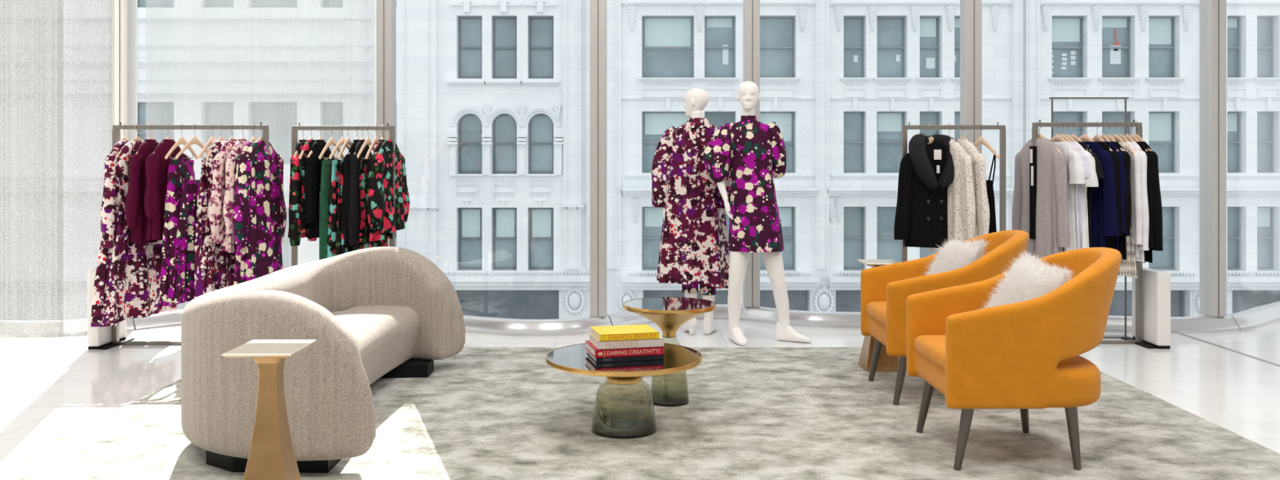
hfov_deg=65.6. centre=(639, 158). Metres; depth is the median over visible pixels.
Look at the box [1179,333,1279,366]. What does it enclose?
trim
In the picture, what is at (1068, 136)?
clothes hanger
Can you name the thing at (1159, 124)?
blind
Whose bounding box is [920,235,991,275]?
cushion
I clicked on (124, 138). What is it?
clothes hanger
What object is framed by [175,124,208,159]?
clothes hanger
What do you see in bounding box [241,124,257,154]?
clothes hanger
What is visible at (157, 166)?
blouse
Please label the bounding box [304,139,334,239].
shirt
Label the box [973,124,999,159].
clothes hanger
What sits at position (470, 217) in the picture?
blind
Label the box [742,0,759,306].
window frame
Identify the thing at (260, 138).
clothes hanger
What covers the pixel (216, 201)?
blouse
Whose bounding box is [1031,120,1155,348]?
rack
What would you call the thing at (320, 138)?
clothes hanger
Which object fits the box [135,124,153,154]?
clothes hanger
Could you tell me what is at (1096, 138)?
clothes hanger
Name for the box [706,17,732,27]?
blind
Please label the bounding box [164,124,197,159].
clothes hanger
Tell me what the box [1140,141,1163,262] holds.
jumper
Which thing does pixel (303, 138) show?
clothes hanger
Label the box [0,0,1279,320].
office building
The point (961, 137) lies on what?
clothes hanger
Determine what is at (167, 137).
clothes hanger
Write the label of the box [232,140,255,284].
dress
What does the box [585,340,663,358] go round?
book
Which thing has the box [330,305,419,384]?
seat cushion
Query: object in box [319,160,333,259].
trousers
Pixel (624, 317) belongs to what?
trim
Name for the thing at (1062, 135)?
clothes hanger
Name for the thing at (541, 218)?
blind
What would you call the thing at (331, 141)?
clothes hanger
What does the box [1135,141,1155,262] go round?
jumper
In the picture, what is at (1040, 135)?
clothes hanger
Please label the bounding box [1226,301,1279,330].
trim
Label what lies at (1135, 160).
shirt
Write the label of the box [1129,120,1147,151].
clothes hanger
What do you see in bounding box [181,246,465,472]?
curved sofa
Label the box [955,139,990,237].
blouse
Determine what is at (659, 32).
blind
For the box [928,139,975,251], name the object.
blouse
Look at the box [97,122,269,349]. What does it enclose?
rack
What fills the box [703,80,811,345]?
mannequin
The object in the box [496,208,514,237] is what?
blind
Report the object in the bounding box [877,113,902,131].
blind
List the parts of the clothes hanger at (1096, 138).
wooden arm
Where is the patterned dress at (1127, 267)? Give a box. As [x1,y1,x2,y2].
[1117,141,1137,278]
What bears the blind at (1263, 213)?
hanging from the office building
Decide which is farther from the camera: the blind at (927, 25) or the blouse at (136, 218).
the blind at (927, 25)
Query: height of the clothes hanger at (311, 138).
0.252 m
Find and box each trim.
[2,318,133,337]
[132,309,182,329]
[462,315,612,336]
[606,304,742,325]
[739,305,860,328]
[1104,315,1239,333]
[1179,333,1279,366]
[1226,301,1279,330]
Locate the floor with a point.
(51, 388)
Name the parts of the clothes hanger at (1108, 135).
wooden arm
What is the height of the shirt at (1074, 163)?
0.849 m
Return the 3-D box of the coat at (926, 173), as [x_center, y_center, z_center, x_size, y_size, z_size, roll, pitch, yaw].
[2.072,0.216,7.030,0.594,0.817,0.246,0,0,-18]
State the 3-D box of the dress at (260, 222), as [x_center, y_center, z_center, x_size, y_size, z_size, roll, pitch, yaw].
[-2.689,0.373,7.062,0.180,1.005,0.600,0,0,12]
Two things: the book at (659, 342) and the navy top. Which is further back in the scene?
the navy top
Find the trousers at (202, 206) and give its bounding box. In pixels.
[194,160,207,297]
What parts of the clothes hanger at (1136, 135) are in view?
wooden arm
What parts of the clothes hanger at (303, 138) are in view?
wooden arm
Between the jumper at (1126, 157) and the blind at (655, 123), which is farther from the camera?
the blind at (655, 123)
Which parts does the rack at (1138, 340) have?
post, rail, rail, post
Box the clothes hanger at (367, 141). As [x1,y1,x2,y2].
[356,124,374,159]
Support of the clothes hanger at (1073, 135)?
hanging from the rack at (1138, 340)
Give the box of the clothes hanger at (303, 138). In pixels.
[293,124,304,157]
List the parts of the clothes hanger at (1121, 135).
wooden arm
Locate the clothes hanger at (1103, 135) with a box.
[1096,120,1118,151]
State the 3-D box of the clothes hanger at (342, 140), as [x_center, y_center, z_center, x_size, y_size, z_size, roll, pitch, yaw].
[-2.159,-0.111,7.220,0.022,0.279,0.410,0,0,8]
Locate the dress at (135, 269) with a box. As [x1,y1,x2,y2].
[102,140,177,325]
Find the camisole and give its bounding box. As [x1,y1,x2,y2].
[986,151,996,233]
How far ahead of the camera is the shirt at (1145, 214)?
6.87 m
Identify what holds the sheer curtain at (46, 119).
hanging from the ceiling
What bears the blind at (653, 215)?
hanging from the office building
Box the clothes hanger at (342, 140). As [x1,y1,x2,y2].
[328,124,350,159]
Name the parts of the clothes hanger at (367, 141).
wooden arm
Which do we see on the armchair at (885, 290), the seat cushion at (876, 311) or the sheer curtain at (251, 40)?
the seat cushion at (876, 311)
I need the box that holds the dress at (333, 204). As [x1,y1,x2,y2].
[327,160,341,257]
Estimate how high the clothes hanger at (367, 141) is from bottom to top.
0.279 m
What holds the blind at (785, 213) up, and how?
hanging from the office building
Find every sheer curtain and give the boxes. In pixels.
[0,0,63,337]
[59,0,114,335]
[146,0,374,310]
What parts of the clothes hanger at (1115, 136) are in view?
wooden arm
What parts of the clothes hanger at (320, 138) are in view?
wooden arm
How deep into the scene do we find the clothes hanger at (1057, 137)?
7.09 m
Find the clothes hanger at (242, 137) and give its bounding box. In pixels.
[231,124,245,154]
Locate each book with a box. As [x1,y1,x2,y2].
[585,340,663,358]
[586,351,663,363]
[588,333,663,349]
[590,324,658,341]
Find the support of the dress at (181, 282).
hanging from the clothes hanger at (194, 140)
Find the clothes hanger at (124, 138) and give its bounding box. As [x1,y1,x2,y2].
[111,124,128,154]
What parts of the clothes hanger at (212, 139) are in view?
wooden arm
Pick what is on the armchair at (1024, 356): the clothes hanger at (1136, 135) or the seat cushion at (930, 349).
the seat cushion at (930, 349)
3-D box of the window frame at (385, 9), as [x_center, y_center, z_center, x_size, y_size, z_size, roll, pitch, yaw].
[-3.016,-1.182,8.032,2.054,4.796,0.379,0,0,-7]
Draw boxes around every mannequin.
[651,88,730,334]
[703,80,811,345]
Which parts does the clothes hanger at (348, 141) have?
wooden arm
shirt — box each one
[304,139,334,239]
[1053,141,1085,251]
[1067,141,1091,248]
[1072,141,1098,248]
[1076,141,1104,247]
[1125,141,1142,257]
[1129,141,1149,262]
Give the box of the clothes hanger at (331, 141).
[318,124,344,159]
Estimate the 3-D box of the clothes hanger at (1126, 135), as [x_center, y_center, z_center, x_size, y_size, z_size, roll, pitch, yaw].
[3.479,-0.144,7.100,0.021,0.252,0.410,0,0,-4]
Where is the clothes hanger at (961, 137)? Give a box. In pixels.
[958,124,980,154]
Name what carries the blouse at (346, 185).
hanging from the clothes hanger at (357, 138)
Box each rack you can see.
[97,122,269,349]
[291,123,395,266]
[901,122,1005,262]
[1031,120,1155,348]
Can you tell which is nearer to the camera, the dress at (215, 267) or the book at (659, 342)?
the book at (659, 342)
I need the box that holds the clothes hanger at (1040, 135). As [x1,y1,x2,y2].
[1037,120,1062,154]
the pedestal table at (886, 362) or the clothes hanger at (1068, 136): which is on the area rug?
the pedestal table at (886, 362)
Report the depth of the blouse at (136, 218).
6.87 m
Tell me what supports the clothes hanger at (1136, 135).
hanging from the rack at (1138, 340)
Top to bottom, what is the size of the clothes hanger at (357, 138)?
0.252 m
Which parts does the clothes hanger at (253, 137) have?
wooden arm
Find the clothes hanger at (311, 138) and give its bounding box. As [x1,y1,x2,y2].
[298,124,313,159]
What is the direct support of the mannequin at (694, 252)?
on the floor
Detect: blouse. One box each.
[124,139,162,243]
[143,139,188,239]
[208,139,237,243]
[220,139,248,253]
[288,139,316,245]
[299,139,315,232]
[341,139,359,247]
[348,139,372,245]
[367,139,395,242]
[370,139,409,232]
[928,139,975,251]
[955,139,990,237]
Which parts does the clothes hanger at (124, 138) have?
wooden arm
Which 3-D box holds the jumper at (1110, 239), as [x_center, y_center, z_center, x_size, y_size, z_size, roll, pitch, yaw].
[3.265,0.291,7.098,0.118,0.829,0.530,0,0,-6]
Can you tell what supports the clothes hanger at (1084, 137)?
hanging from the rack at (1138, 340)
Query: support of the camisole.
hanging from the clothes hanger at (981, 140)
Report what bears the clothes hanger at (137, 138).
hanging from the rack at (115, 131)
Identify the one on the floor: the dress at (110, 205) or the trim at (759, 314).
the trim at (759, 314)
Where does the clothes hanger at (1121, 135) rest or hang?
hanging from the rack at (1138, 340)
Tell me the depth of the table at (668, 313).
5.27 m
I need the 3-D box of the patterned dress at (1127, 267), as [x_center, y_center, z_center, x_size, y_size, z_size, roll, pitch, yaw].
[3.400,0.351,7.090,0.168,0.949,0.413,0,0,-10]
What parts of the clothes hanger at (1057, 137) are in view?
wooden arm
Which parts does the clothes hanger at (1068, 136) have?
wooden arm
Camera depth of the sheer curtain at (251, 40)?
8.09 m
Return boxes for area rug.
[0,346,1279,479]
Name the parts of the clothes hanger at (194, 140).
wooden arm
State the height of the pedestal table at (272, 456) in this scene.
0.667 m
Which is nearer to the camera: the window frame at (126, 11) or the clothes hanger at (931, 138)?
the clothes hanger at (931, 138)
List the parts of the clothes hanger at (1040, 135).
wooden arm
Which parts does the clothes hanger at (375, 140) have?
wooden arm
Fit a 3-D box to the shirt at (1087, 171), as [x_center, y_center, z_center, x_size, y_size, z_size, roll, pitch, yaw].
[3.018,0.291,7.101,0.114,0.829,0.568,0,0,-16]
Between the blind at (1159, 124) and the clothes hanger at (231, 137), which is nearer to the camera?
the clothes hanger at (231, 137)
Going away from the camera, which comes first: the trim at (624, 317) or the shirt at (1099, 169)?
the shirt at (1099, 169)
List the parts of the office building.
cornice, cornice, cornice, pane, pane, pane, cornice, cornice, cornice, cornice, cornice, pane, pane, pane, pane, pane, pane, pane, pane, cornice, sill, spandrel panel, sill, arch moulding, pane, pane, pane, sill, arch moulding, spandrel panel, sill, pane, pane, pane, pane, cornice, spandrel panel, sill, sill, arch moulding, pane, pane, pane, sill, pane, pane, spandrel panel, pane, sill, pane, cornice, pane, pane, cornice, cornice, cornice, spandrel panel, cornice, sill, pane, pane, pane, spandrel panel, sill, sill, pane, pane, cornice, pane, sill, pane, pane, pane, spandrel panel, sill, pane, pane, pane, spandrel panel, sill, cornice, cornice, cornice, cornice, pane, pane, pane, spandrel panel, sill, sill, pane, pane, spandrel panel, pane, pane, spandrel panel, sill, pane, pane, spandrel panel, cornice, cornice, sill, pane, cornice, pane, pane, pane, spandrel panel, sill, sill, cornice, cornice, pane, pane, pane, spandrel panel, sill, sill, cornice, cornice, cornice, cornice, cornice, pane, pane, pane, pane, sill, sill, spandrel panel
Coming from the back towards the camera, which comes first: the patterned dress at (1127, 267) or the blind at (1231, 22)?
the blind at (1231, 22)
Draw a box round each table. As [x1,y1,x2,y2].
[222,339,316,479]
[545,342,702,439]
[622,297,715,406]
[857,259,898,371]
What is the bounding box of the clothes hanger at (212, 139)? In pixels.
[197,124,216,159]
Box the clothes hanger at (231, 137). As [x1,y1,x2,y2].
[218,124,235,154]
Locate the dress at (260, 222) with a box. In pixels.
[234,140,286,283]
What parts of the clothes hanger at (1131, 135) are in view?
wooden arm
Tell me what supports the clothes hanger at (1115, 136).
hanging from the rack at (1138, 340)
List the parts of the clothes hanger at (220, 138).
wooden arm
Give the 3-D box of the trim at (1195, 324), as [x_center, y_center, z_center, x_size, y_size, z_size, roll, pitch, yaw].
[3.620,1.268,7.669,1.993,0.104,0.275,0,0,2]
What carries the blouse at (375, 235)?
hanging from the clothes hanger
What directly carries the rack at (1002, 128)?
on the floor
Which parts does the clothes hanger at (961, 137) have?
wooden arm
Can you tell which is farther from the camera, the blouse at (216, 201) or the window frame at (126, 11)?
the window frame at (126, 11)
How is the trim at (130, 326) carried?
on the floor
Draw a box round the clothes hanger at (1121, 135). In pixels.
[1119,120,1136,151]
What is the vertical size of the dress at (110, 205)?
1.265 m
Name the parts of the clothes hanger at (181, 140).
wooden arm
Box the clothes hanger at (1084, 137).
[1079,120,1093,142]
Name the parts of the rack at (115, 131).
post, rail, rail, post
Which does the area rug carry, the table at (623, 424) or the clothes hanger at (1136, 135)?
the table at (623, 424)
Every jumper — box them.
[1096,141,1122,248]
[1106,141,1126,250]
[1111,141,1131,259]
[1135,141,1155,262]
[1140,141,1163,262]
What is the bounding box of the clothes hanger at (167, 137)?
[152,124,171,153]
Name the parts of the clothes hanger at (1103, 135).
wooden arm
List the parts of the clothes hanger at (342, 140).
wooden arm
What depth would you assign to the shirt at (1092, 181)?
6.90 m
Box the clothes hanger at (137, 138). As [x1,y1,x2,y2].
[115,124,143,159]
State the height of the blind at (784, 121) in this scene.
1.054 m
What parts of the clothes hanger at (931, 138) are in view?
wooden arm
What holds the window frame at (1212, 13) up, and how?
on the trim at (1195, 324)
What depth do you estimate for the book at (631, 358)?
4.66 m
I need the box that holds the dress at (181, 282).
[166,151,199,302]
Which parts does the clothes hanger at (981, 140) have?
wooden arm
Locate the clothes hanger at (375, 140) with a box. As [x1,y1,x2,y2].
[364,124,377,159]
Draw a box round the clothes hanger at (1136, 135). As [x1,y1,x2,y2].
[1134,120,1151,151]
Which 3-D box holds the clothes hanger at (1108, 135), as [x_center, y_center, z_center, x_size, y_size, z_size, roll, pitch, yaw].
[3.348,-0.144,7.100,0.021,0.252,0.410,0,0,-6]
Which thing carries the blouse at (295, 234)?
hanging from the clothes hanger at (303, 138)
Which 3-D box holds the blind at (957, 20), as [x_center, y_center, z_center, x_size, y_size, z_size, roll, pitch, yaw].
[11.143,-4.702,34.365,0.565,0.321,0.020,0,0,0]
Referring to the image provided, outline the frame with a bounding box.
[1048,97,1129,337]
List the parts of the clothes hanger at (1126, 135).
wooden arm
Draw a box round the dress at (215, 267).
[195,140,235,297]
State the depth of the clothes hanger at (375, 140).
7.12 m
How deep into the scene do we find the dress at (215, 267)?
6.89 m
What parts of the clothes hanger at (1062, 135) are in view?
wooden arm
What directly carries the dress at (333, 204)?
hanging from the clothes hanger at (342, 140)
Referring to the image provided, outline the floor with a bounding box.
[0,319,1279,465]
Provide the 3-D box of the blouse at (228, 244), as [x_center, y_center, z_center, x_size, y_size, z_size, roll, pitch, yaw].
[-2.826,0.254,7.057,0.165,0.785,0.554,0,0,2]
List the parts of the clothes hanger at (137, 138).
wooden arm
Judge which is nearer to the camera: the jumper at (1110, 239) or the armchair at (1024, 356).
the armchair at (1024, 356)
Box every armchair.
[860,230,1029,405]
[906,247,1121,470]
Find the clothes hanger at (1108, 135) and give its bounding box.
[1106,120,1124,151]
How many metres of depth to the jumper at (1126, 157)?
6.86 m
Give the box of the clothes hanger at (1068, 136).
[1064,120,1075,141]
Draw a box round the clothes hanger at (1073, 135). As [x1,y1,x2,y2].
[1070,120,1091,151]
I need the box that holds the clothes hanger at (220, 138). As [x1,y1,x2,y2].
[205,124,225,159]
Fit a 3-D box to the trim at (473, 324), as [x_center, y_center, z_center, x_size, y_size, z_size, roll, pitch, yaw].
[-1.142,1.268,7.675,1.857,0.104,0.439,0,0,9]
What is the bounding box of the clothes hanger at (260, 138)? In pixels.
[256,124,262,141]
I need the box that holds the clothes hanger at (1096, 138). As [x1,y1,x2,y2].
[1092,120,1112,151]
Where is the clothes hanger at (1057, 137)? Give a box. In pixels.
[1050,120,1075,151]
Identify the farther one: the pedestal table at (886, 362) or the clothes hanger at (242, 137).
the clothes hanger at (242, 137)
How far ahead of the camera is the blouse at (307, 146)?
7.04 m
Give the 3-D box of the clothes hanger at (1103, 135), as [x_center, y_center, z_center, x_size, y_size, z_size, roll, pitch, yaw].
[3.309,-0.144,7.100,0.021,0.252,0.410,0,0,-6]
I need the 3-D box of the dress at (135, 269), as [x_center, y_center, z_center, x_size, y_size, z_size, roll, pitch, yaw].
[-3.574,0.498,7.062,0.212,1.255,0.708,0,0,12]
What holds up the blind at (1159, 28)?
hanging from the office building
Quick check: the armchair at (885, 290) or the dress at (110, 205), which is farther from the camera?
the dress at (110, 205)
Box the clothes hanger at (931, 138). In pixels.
[927,124,933,143]
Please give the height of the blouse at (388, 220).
0.665 m
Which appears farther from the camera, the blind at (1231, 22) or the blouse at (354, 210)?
the blind at (1231, 22)
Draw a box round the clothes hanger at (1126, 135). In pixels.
[1124,120,1142,151]
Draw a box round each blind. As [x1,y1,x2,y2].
[462,208,479,237]
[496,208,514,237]
[532,208,551,237]
[644,17,690,46]
[644,113,690,134]
[644,207,662,226]
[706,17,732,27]
[760,113,791,141]
[777,207,791,226]
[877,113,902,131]
[920,17,936,36]
[954,17,959,27]
[1052,17,1079,41]
[1102,17,1126,27]
[1148,17,1171,44]
[1148,113,1171,141]
[1226,17,1236,27]
[1226,113,1236,131]
[1257,207,1270,226]
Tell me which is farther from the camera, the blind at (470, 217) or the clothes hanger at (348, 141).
the blind at (470, 217)
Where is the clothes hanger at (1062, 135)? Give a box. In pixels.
[1056,120,1080,151]
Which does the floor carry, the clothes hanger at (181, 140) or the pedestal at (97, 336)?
the pedestal at (97, 336)
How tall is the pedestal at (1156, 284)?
0.529 m
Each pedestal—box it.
[87,268,126,349]
[1132,266,1170,348]
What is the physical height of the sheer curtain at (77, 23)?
4.868 m
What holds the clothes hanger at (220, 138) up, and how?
hanging from the rack at (115, 131)
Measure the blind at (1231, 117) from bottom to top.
0.632 m
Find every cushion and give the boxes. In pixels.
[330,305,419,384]
[866,301,886,327]
[914,334,1075,371]
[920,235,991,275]
[977,249,1078,309]
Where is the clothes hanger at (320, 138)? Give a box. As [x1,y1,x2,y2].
[306,124,322,157]
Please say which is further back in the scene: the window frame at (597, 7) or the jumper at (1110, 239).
the window frame at (597, 7)
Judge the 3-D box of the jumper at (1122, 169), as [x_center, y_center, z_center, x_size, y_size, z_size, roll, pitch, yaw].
[3.312,0.291,7.100,0.106,0.829,0.537,0,0,-6]
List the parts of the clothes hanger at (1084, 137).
wooden arm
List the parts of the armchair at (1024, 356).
leg, leg, leg, leg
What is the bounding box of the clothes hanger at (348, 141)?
[337,124,351,159]
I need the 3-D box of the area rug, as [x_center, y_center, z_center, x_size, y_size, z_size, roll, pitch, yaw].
[0.056,1.313,4.255,5.572,0.011,5.310,0,0,0]
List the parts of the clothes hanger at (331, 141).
wooden arm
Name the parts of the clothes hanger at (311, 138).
wooden arm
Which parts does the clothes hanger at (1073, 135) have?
wooden arm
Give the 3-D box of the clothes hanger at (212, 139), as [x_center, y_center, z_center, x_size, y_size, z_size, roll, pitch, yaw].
[-3.036,-0.111,7.060,0.021,0.279,0.410,0,0,2]
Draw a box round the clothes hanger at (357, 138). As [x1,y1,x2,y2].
[348,124,359,154]
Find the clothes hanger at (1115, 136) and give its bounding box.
[1111,120,1134,155]
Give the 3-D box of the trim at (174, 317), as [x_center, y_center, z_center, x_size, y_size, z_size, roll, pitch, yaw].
[-3.013,1.268,8.020,2.006,0.104,0.464,0,0,-7]
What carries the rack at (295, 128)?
on the floor
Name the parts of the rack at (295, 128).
post, rail, post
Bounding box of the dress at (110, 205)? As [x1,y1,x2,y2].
[90,140,128,327]
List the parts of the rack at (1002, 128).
post, rail, post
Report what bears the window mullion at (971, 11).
on the trim at (759, 314)
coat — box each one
[893,133,957,248]
[1012,137,1070,258]
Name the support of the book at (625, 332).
on the book at (659, 342)
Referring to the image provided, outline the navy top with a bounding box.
[1084,141,1118,247]

